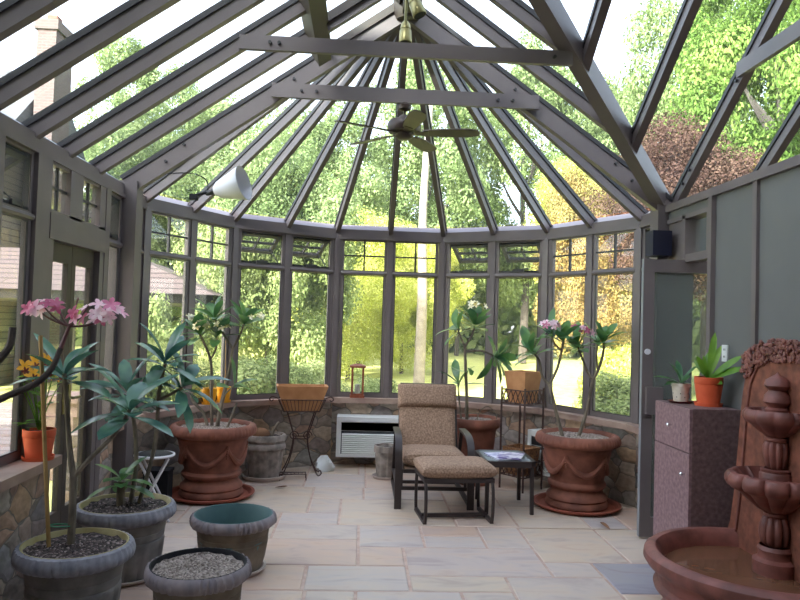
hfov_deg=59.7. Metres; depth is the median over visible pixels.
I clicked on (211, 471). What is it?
pot
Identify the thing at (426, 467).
cushion
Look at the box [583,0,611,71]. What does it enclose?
trim
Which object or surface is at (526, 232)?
trim
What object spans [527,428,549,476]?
air conditioner
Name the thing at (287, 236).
trim
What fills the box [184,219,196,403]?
trim
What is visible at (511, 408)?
sill
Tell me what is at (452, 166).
tree
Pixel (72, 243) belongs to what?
door
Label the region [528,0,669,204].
trim
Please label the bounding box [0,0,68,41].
trim
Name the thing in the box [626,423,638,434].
sill
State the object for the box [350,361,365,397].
lantern
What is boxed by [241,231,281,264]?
window
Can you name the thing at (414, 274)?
window
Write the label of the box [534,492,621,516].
saucer
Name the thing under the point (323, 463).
paper bag
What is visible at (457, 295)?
tree
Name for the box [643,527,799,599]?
basin
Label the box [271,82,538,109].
trim
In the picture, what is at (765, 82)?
tree
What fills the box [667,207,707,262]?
window
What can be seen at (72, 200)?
window
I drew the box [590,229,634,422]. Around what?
window
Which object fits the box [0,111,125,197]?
trim
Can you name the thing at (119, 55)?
tree
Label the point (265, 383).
shrub
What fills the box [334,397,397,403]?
sill
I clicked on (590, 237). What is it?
trim
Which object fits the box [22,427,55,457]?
pot
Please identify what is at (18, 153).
vent
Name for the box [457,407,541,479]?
wall
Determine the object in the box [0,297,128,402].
potted plumeria
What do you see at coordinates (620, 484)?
wall
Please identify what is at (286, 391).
trough
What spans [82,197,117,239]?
vent
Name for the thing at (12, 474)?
sill
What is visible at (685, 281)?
wall
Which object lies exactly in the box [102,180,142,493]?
trim
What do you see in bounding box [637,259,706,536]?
door
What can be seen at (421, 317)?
bare trunk
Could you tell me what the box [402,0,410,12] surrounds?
trim
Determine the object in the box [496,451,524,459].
magazine
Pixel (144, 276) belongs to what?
trim
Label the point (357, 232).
trim
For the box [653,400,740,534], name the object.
base cabinet
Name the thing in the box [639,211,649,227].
trim
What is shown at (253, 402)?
sill
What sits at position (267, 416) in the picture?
wall
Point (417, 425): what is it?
cushion
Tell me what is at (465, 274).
window
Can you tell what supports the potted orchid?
on the sill at (12, 474)
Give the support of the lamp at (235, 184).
attached to the wall at (145, 431)
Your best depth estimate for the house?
17.71 m
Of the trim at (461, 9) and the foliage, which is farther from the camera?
the foliage
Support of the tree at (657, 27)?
on the lawn
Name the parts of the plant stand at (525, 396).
leg, leg, leg, leg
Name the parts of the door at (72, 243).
handle, handle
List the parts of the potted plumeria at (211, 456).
stem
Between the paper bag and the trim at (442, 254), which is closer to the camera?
the paper bag
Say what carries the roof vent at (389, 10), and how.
attached to the pane
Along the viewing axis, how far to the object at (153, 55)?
4.09 m
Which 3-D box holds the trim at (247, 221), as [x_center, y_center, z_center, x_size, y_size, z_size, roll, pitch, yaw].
[-1.240,-0.806,7.616,1.280,0.177,0.165,3,-2,-33]
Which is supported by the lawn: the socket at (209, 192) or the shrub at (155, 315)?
the shrub at (155, 315)
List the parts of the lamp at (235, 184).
cord, lamp shade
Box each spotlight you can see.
[399,0,411,42]
[408,0,425,18]
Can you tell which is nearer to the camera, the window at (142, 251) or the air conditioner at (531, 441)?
the window at (142, 251)
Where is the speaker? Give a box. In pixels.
[645,230,671,256]
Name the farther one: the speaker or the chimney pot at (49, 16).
the chimney pot at (49, 16)
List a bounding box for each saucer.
[121,579,144,587]
[172,483,254,504]
[241,470,286,482]
[247,559,265,578]
[372,472,390,479]
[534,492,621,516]
[668,399,693,403]
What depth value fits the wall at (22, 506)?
3.78 m
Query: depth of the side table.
5.95 m
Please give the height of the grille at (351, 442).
0.250 m
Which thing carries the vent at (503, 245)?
attached to the window at (516, 273)
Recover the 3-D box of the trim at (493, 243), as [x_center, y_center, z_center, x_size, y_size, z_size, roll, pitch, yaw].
[1.014,0.237,7.676,0.060,1.790,0.070,1,-2,27]
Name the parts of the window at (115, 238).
frame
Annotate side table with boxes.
[475,449,535,514]
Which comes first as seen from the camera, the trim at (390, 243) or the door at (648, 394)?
the door at (648, 394)
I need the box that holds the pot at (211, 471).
[177,437,248,500]
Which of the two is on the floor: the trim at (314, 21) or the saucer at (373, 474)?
the saucer at (373, 474)
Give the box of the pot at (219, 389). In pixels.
[216,386,230,400]
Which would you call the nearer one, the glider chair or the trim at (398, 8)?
the trim at (398, 8)
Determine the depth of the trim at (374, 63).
6.75 m
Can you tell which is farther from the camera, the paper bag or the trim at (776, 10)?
the paper bag
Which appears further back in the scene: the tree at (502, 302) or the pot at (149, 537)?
the tree at (502, 302)
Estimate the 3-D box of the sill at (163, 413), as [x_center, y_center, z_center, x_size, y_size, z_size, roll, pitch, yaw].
[-2.034,1.034,6.634,0.220,0.055,1.264,1,-2,26]
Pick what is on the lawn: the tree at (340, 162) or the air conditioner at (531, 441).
the tree at (340, 162)
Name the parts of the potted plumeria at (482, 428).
stem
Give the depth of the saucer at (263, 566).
4.35 m
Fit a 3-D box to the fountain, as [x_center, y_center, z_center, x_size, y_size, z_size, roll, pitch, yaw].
[1.813,0.991,3.804,0.883,1.579,1.360,2,-2,-3]
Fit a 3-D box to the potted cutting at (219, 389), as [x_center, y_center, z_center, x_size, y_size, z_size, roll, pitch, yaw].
[-1.767,0.717,7.027,0.146,0.620,0.146,2,-2,-3]
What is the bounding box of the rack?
[279,472,306,480]
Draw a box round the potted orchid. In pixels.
[15,353,61,461]
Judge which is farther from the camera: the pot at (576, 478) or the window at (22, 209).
the pot at (576, 478)
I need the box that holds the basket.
[278,397,325,411]
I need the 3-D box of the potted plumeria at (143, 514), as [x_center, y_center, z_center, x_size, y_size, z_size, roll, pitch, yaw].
[-1.546,0.908,4.391,0.924,1.554,0.695,2,-2,-13]
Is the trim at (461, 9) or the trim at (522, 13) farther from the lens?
the trim at (461, 9)
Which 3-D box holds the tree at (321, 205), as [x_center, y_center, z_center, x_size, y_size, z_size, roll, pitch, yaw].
[-2.854,-0.972,15.210,4.247,6.405,4.198,2,-2,1]
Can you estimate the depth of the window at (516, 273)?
7.61 m
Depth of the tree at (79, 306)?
21.14 m
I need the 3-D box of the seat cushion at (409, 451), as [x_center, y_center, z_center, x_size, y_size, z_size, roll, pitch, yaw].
[0.286,1.413,6.364,0.550,0.156,0.599,2,-2,-3]
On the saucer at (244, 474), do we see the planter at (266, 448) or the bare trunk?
the planter at (266, 448)
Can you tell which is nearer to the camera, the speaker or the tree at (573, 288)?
the speaker
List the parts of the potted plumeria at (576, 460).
stem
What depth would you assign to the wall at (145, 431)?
6.39 m
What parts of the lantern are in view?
post, post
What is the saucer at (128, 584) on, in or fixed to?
on the floor
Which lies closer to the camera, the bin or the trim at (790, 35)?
the trim at (790, 35)
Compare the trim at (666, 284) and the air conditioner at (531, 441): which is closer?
the trim at (666, 284)
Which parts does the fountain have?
moulding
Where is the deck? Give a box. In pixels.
[0,403,11,454]
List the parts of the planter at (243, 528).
pot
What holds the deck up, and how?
on the lawn
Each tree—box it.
[71,32,232,226]
[74,220,90,335]
[83,81,267,315]
[169,117,369,371]
[252,99,403,286]
[291,205,417,380]
[324,59,514,354]
[360,215,476,373]
[414,177,535,355]
[441,26,631,363]
[522,156,631,306]
[531,165,632,356]
[546,80,643,348]
[577,107,765,305]
[609,0,774,375]
[655,0,799,186]
[753,82,796,134]
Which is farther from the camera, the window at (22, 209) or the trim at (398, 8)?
the trim at (398, 8)
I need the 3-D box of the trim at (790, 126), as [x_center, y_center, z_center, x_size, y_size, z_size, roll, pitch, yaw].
[2.971,-1.596,4.863,0.080,1.677,2.303,2,-2,-3]
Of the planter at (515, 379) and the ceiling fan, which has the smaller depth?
the ceiling fan
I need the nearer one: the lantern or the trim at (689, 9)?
the trim at (689, 9)
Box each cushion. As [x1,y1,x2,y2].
[399,407,455,446]
[402,444,464,465]
[413,456,497,478]
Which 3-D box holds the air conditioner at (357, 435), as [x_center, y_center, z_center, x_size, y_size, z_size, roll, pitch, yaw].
[-0.169,1.504,7.713,1.060,0.430,0.261,2,-2,-3]
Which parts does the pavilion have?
post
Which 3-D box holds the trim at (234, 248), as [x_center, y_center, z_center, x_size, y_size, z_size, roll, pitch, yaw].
[-1.759,0.138,7.221,0.110,1.790,0.100,0,-2,41]
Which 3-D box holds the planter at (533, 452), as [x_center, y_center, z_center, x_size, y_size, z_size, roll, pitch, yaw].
[1.199,1.584,6.908,0.265,0.265,0.265,3,-2,-41]
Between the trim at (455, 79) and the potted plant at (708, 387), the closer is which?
the potted plant at (708, 387)
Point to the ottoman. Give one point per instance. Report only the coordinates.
(430, 469)
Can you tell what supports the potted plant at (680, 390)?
on the saucer at (669, 400)
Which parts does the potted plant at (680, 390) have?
pot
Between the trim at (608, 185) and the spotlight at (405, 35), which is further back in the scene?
the trim at (608, 185)
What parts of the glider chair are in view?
leg, arm, seat frame, leg, arm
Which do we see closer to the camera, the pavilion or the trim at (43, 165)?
the trim at (43, 165)
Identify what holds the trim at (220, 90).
attached to the wall
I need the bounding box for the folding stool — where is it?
[133,450,174,522]
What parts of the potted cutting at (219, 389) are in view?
stem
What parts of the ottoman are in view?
leg, leg, seat frame, leg, leg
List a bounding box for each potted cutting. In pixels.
[201,380,216,404]
[216,340,230,402]
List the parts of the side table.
leg, leg, frame, leg, leg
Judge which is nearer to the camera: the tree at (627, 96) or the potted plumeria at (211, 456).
the potted plumeria at (211, 456)
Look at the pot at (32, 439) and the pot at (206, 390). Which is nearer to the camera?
the pot at (32, 439)
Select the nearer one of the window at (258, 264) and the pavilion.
the window at (258, 264)
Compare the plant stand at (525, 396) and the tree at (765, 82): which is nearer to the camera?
the plant stand at (525, 396)
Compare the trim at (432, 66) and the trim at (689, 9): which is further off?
the trim at (432, 66)
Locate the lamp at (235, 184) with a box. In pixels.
[168,166,251,199]
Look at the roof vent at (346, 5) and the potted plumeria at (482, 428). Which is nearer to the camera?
the roof vent at (346, 5)
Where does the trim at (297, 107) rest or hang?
attached to the wall at (145, 431)
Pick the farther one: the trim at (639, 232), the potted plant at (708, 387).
the trim at (639, 232)
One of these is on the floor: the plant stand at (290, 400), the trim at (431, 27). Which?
the plant stand at (290, 400)
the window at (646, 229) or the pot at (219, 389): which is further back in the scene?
the pot at (219, 389)
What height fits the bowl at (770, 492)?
0.210 m
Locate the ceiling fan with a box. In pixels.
[334,102,479,151]
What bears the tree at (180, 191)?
on the lawn
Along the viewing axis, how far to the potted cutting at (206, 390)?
6.78 m
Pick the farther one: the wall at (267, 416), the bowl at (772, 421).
the wall at (267, 416)
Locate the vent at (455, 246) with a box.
[450,243,487,272]
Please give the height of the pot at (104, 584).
0.348 m
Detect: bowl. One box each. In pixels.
[724,466,799,513]
[741,406,799,437]
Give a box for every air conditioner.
[336,414,398,456]
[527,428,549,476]
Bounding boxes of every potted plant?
[653,360,695,401]
[694,332,740,406]
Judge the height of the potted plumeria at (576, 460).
1.766 m
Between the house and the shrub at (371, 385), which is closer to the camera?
the shrub at (371, 385)
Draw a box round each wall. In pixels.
[0,470,49,599]
[65,423,137,501]
[135,408,227,491]
[228,403,331,471]
[330,403,406,464]
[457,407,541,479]
[543,415,635,506]
[635,154,799,508]
[677,217,706,400]
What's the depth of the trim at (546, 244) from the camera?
7.36 m
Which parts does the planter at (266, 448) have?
stem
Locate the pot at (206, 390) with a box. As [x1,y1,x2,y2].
[202,387,216,402]
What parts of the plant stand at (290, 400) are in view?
leg, leg, leg, leg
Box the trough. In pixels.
[276,384,328,410]
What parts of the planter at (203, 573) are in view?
pot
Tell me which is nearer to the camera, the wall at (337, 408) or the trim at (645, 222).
the trim at (645, 222)
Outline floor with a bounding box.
[120,464,662,599]
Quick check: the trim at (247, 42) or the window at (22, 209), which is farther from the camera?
the trim at (247, 42)
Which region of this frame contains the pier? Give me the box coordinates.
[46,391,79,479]
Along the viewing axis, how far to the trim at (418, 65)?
7.02 m
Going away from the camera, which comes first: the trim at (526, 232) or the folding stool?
the folding stool
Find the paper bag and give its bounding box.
[316,455,334,472]
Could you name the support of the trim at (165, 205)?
attached to the wall at (145, 431)
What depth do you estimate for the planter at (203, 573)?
3.40 m
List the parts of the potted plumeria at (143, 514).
stem, stem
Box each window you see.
[0,138,34,466]
[51,161,106,230]
[82,193,122,426]
[134,212,143,407]
[143,211,190,410]
[189,221,230,404]
[233,229,284,399]
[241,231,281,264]
[286,234,332,396]
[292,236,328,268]
[337,239,387,397]
[388,241,438,397]
[444,241,490,402]
[492,240,541,407]
[547,235,587,413]
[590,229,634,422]
[641,226,649,270]
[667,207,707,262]
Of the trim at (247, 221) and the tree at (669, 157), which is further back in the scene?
the tree at (669, 157)
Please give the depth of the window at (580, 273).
7.17 m
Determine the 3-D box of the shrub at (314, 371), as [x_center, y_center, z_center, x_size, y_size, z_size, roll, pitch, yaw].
[-1.651,1.529,10.732,1.455,1.363,1.545,2,-2,-6]
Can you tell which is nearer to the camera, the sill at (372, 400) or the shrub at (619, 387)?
the sill at (372, 400)
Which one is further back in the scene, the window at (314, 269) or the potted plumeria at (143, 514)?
the window at (314, 269)
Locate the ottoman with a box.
[413,456,497,524]
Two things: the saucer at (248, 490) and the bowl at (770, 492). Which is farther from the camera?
the saucer at (248, 490)
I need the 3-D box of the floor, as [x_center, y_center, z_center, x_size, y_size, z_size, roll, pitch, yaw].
[0.061,1.810,3.267,4.700,0.200,9.428,2,-2,-3]
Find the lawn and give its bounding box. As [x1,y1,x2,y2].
[0,345,699,511]
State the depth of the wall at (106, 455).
5.30 m
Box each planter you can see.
[143,547,251,599]
[189,503,276,571]
[246,422,286,477]
[374,443,392,476]
[502,443,539,476]
[504,370,540,403]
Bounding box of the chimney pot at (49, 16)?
[47,15,61,21]
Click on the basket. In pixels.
(290, 400)
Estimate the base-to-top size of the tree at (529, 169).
16.403 m
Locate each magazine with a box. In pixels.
[484,452,522,459]
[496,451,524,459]
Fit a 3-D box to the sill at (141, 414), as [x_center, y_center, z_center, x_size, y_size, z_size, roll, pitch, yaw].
[-2.283,0.994,5.643,0.200,0.055,0.910,2,-2,-3]
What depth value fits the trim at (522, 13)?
4.71 m
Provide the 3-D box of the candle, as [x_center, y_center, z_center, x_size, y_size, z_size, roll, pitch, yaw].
[-0.480,0.998,7.838,0.056,0.100,0.056,2,-2,-3]
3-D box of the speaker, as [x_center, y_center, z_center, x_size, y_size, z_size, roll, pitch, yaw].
[2.102,-0.456,5.685,0.155,0.200,0.175,2,-2,-3]
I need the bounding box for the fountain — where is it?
[643,338,799,599]
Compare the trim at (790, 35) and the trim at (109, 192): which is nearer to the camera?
the trim at (790, 35)
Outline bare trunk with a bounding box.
[413,105,432,382]
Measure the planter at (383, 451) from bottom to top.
0.320 m
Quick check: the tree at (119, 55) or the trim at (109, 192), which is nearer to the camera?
the trim at (109, 192)
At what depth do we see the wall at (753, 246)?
4.55 m
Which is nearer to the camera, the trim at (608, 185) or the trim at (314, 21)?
the trim at (314, 21)
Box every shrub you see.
[145,291,208,402]
[169,354,300,397]
[268,356,324,389]
[340,375,397,392]
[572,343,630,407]
[578,367,630,415]
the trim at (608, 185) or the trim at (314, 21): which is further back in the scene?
the trim at (608, 185)
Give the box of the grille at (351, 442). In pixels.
[340,431,393,454]
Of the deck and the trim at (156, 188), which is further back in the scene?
the deck
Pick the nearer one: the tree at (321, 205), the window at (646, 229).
the window at (646, 229)
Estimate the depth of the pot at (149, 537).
4.14 m
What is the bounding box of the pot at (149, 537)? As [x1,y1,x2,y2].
[82,520,166,582]
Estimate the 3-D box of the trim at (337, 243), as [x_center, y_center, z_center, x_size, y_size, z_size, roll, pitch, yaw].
[-0.743,0.191,7.891,0.100,1.790,0.110,2,-2,-18]
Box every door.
[44,212,105,531]
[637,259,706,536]
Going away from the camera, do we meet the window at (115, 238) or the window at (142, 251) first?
the window at (115, 238)
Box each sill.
[0,454,61,492]
[109,412,147,435]
[142,401,234,418]
[231,397,333,406]
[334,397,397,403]
[456,401,538,413]
[538,408,633,429]
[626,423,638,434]
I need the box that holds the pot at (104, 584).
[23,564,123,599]
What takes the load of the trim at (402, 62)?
attached to the wall at (337, 408)
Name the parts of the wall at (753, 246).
cap rail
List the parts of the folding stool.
leg, leg, seat, leg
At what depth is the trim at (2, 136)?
3.67 m
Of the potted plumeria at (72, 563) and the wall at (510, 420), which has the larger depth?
the wall at (510, 420)
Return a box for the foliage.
[75,252,700,362]
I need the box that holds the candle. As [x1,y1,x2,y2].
[355,384,359,393]
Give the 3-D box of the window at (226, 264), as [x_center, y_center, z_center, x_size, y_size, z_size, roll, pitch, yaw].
[-1.889,0.125,6.930,0.065,1.790,0.518,1,-2,26]
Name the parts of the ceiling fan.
blade, blade, motor, blade, blade, blade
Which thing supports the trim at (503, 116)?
attached to the wall at (620, 484)
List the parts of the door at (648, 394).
handle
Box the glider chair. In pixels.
[391,383,474,510]
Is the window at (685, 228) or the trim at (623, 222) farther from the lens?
the trim at (623, 222)
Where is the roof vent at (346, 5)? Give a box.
[325,0,363,23]
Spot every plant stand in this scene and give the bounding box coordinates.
[269,396,333,475]
[498,386,544,493]
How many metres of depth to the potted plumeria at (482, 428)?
7.07 m
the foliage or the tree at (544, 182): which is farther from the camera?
the foliage
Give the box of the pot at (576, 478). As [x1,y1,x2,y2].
[543,445,612,512]
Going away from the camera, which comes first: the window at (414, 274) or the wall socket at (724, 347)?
the wall socket at (724, 347)
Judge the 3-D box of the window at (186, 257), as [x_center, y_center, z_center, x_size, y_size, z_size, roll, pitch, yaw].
[-2.145,0.100,6.408,0.065,1.790,0.518,1,-2,26]
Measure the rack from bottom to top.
0.067 m
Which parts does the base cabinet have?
door, drawer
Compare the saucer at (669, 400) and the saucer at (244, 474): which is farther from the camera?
the saucer at (244, 474)
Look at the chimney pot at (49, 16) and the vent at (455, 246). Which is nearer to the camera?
the vent at (455, 246)
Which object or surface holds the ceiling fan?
hanging from the trim at (279, 90)
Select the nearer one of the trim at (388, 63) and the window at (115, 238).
the window at (115, 238)
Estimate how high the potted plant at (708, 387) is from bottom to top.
0.500 m
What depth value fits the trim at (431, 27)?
5.79 m
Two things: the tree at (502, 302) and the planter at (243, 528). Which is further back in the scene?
the tree at (502, 302)
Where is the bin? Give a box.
[142,466,173,496]
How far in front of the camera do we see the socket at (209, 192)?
6.18 m
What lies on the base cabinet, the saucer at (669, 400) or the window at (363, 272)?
the saucer at (669, 400)
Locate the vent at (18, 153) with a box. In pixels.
[3,144,27,209]
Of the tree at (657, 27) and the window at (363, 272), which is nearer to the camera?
the window at (363, 272)
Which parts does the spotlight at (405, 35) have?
stem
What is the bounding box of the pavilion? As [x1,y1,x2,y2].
[0,247,222,390]
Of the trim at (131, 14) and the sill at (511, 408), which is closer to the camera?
the trim at (131, 14)
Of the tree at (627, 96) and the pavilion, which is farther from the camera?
the tree at (627, 96)
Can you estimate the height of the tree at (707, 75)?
12.620 m
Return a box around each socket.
[205,189,213,195]
[722,345,728,361]
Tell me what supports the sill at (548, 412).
on the wall at (620, 484)
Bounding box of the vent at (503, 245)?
[499,242,539,272]
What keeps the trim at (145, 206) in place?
attached to the wall at (145, 431)
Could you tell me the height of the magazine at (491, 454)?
0.012 m
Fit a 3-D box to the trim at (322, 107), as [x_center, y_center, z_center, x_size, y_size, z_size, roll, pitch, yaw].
[-0.896,-1.592,6.547,2.313,1.620,0.068,0,-3,42]
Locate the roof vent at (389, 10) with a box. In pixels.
[328,0,402,39]
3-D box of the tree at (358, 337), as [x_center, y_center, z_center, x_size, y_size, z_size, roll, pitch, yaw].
[-1.494,-0.236,21.872,4.632,5.468,4.658,3,-2,-24]
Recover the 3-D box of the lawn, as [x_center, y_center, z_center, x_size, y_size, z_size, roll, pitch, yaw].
[-1.126,2.439,19.902,120.000,0.001,100.000,2,-2,-3]
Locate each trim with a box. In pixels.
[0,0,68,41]
[0,0,180,110]
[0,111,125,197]
[0,131,5,248]
[20,152,52,458]
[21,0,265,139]
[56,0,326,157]
[88,0,381,174]
[93,187,111,496]
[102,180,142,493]
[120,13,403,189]
[135,208,150,411]
[143,99,288,201]
[143,195,147,209]
[147,195,235,227]
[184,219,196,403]
[188,56,360,212]
[225,227,239,399]
[230,33,390,221]
[235,214,337,238]
[239,34,572,66]
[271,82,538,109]
[280,233,290,398]
[284,28,399,227]
[299,0,330,66]
[328,237,341,396]
[334,30,399,232]
[338,225,442,242]
[383,241,392,397]
[388,58,406,234]
[393,0,421,20]
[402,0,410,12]
[408,8,673,210]
[410,26,446,236]
[412,28,497,234]
[420,34,552,232]
[435,0,607,132]
[435,241,447,383]
[443,224,552,242]
[448,61,597,227]
[486,241,495,403]
[489,0,557,49]
[493,89,647,220]
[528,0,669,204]
[539,238,550,408]
[546,211,648,238]
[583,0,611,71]
[584,234,592,415]
[632,0,702,153]
[632,227,649,423]
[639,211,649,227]
[650,202,677,515]
[671,0,792,201]
[736,19,799,77]
[753,96,799,171]
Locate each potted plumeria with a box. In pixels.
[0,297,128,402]
[8,333,179,599]
[76,322,231,582]
[169,295,270,500]
[436,300,517,486]
[515,308,625,512]
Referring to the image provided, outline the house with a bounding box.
[0,15,85,383]
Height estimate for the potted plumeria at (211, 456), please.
1.796 m
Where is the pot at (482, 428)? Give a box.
[457,414,499,486]

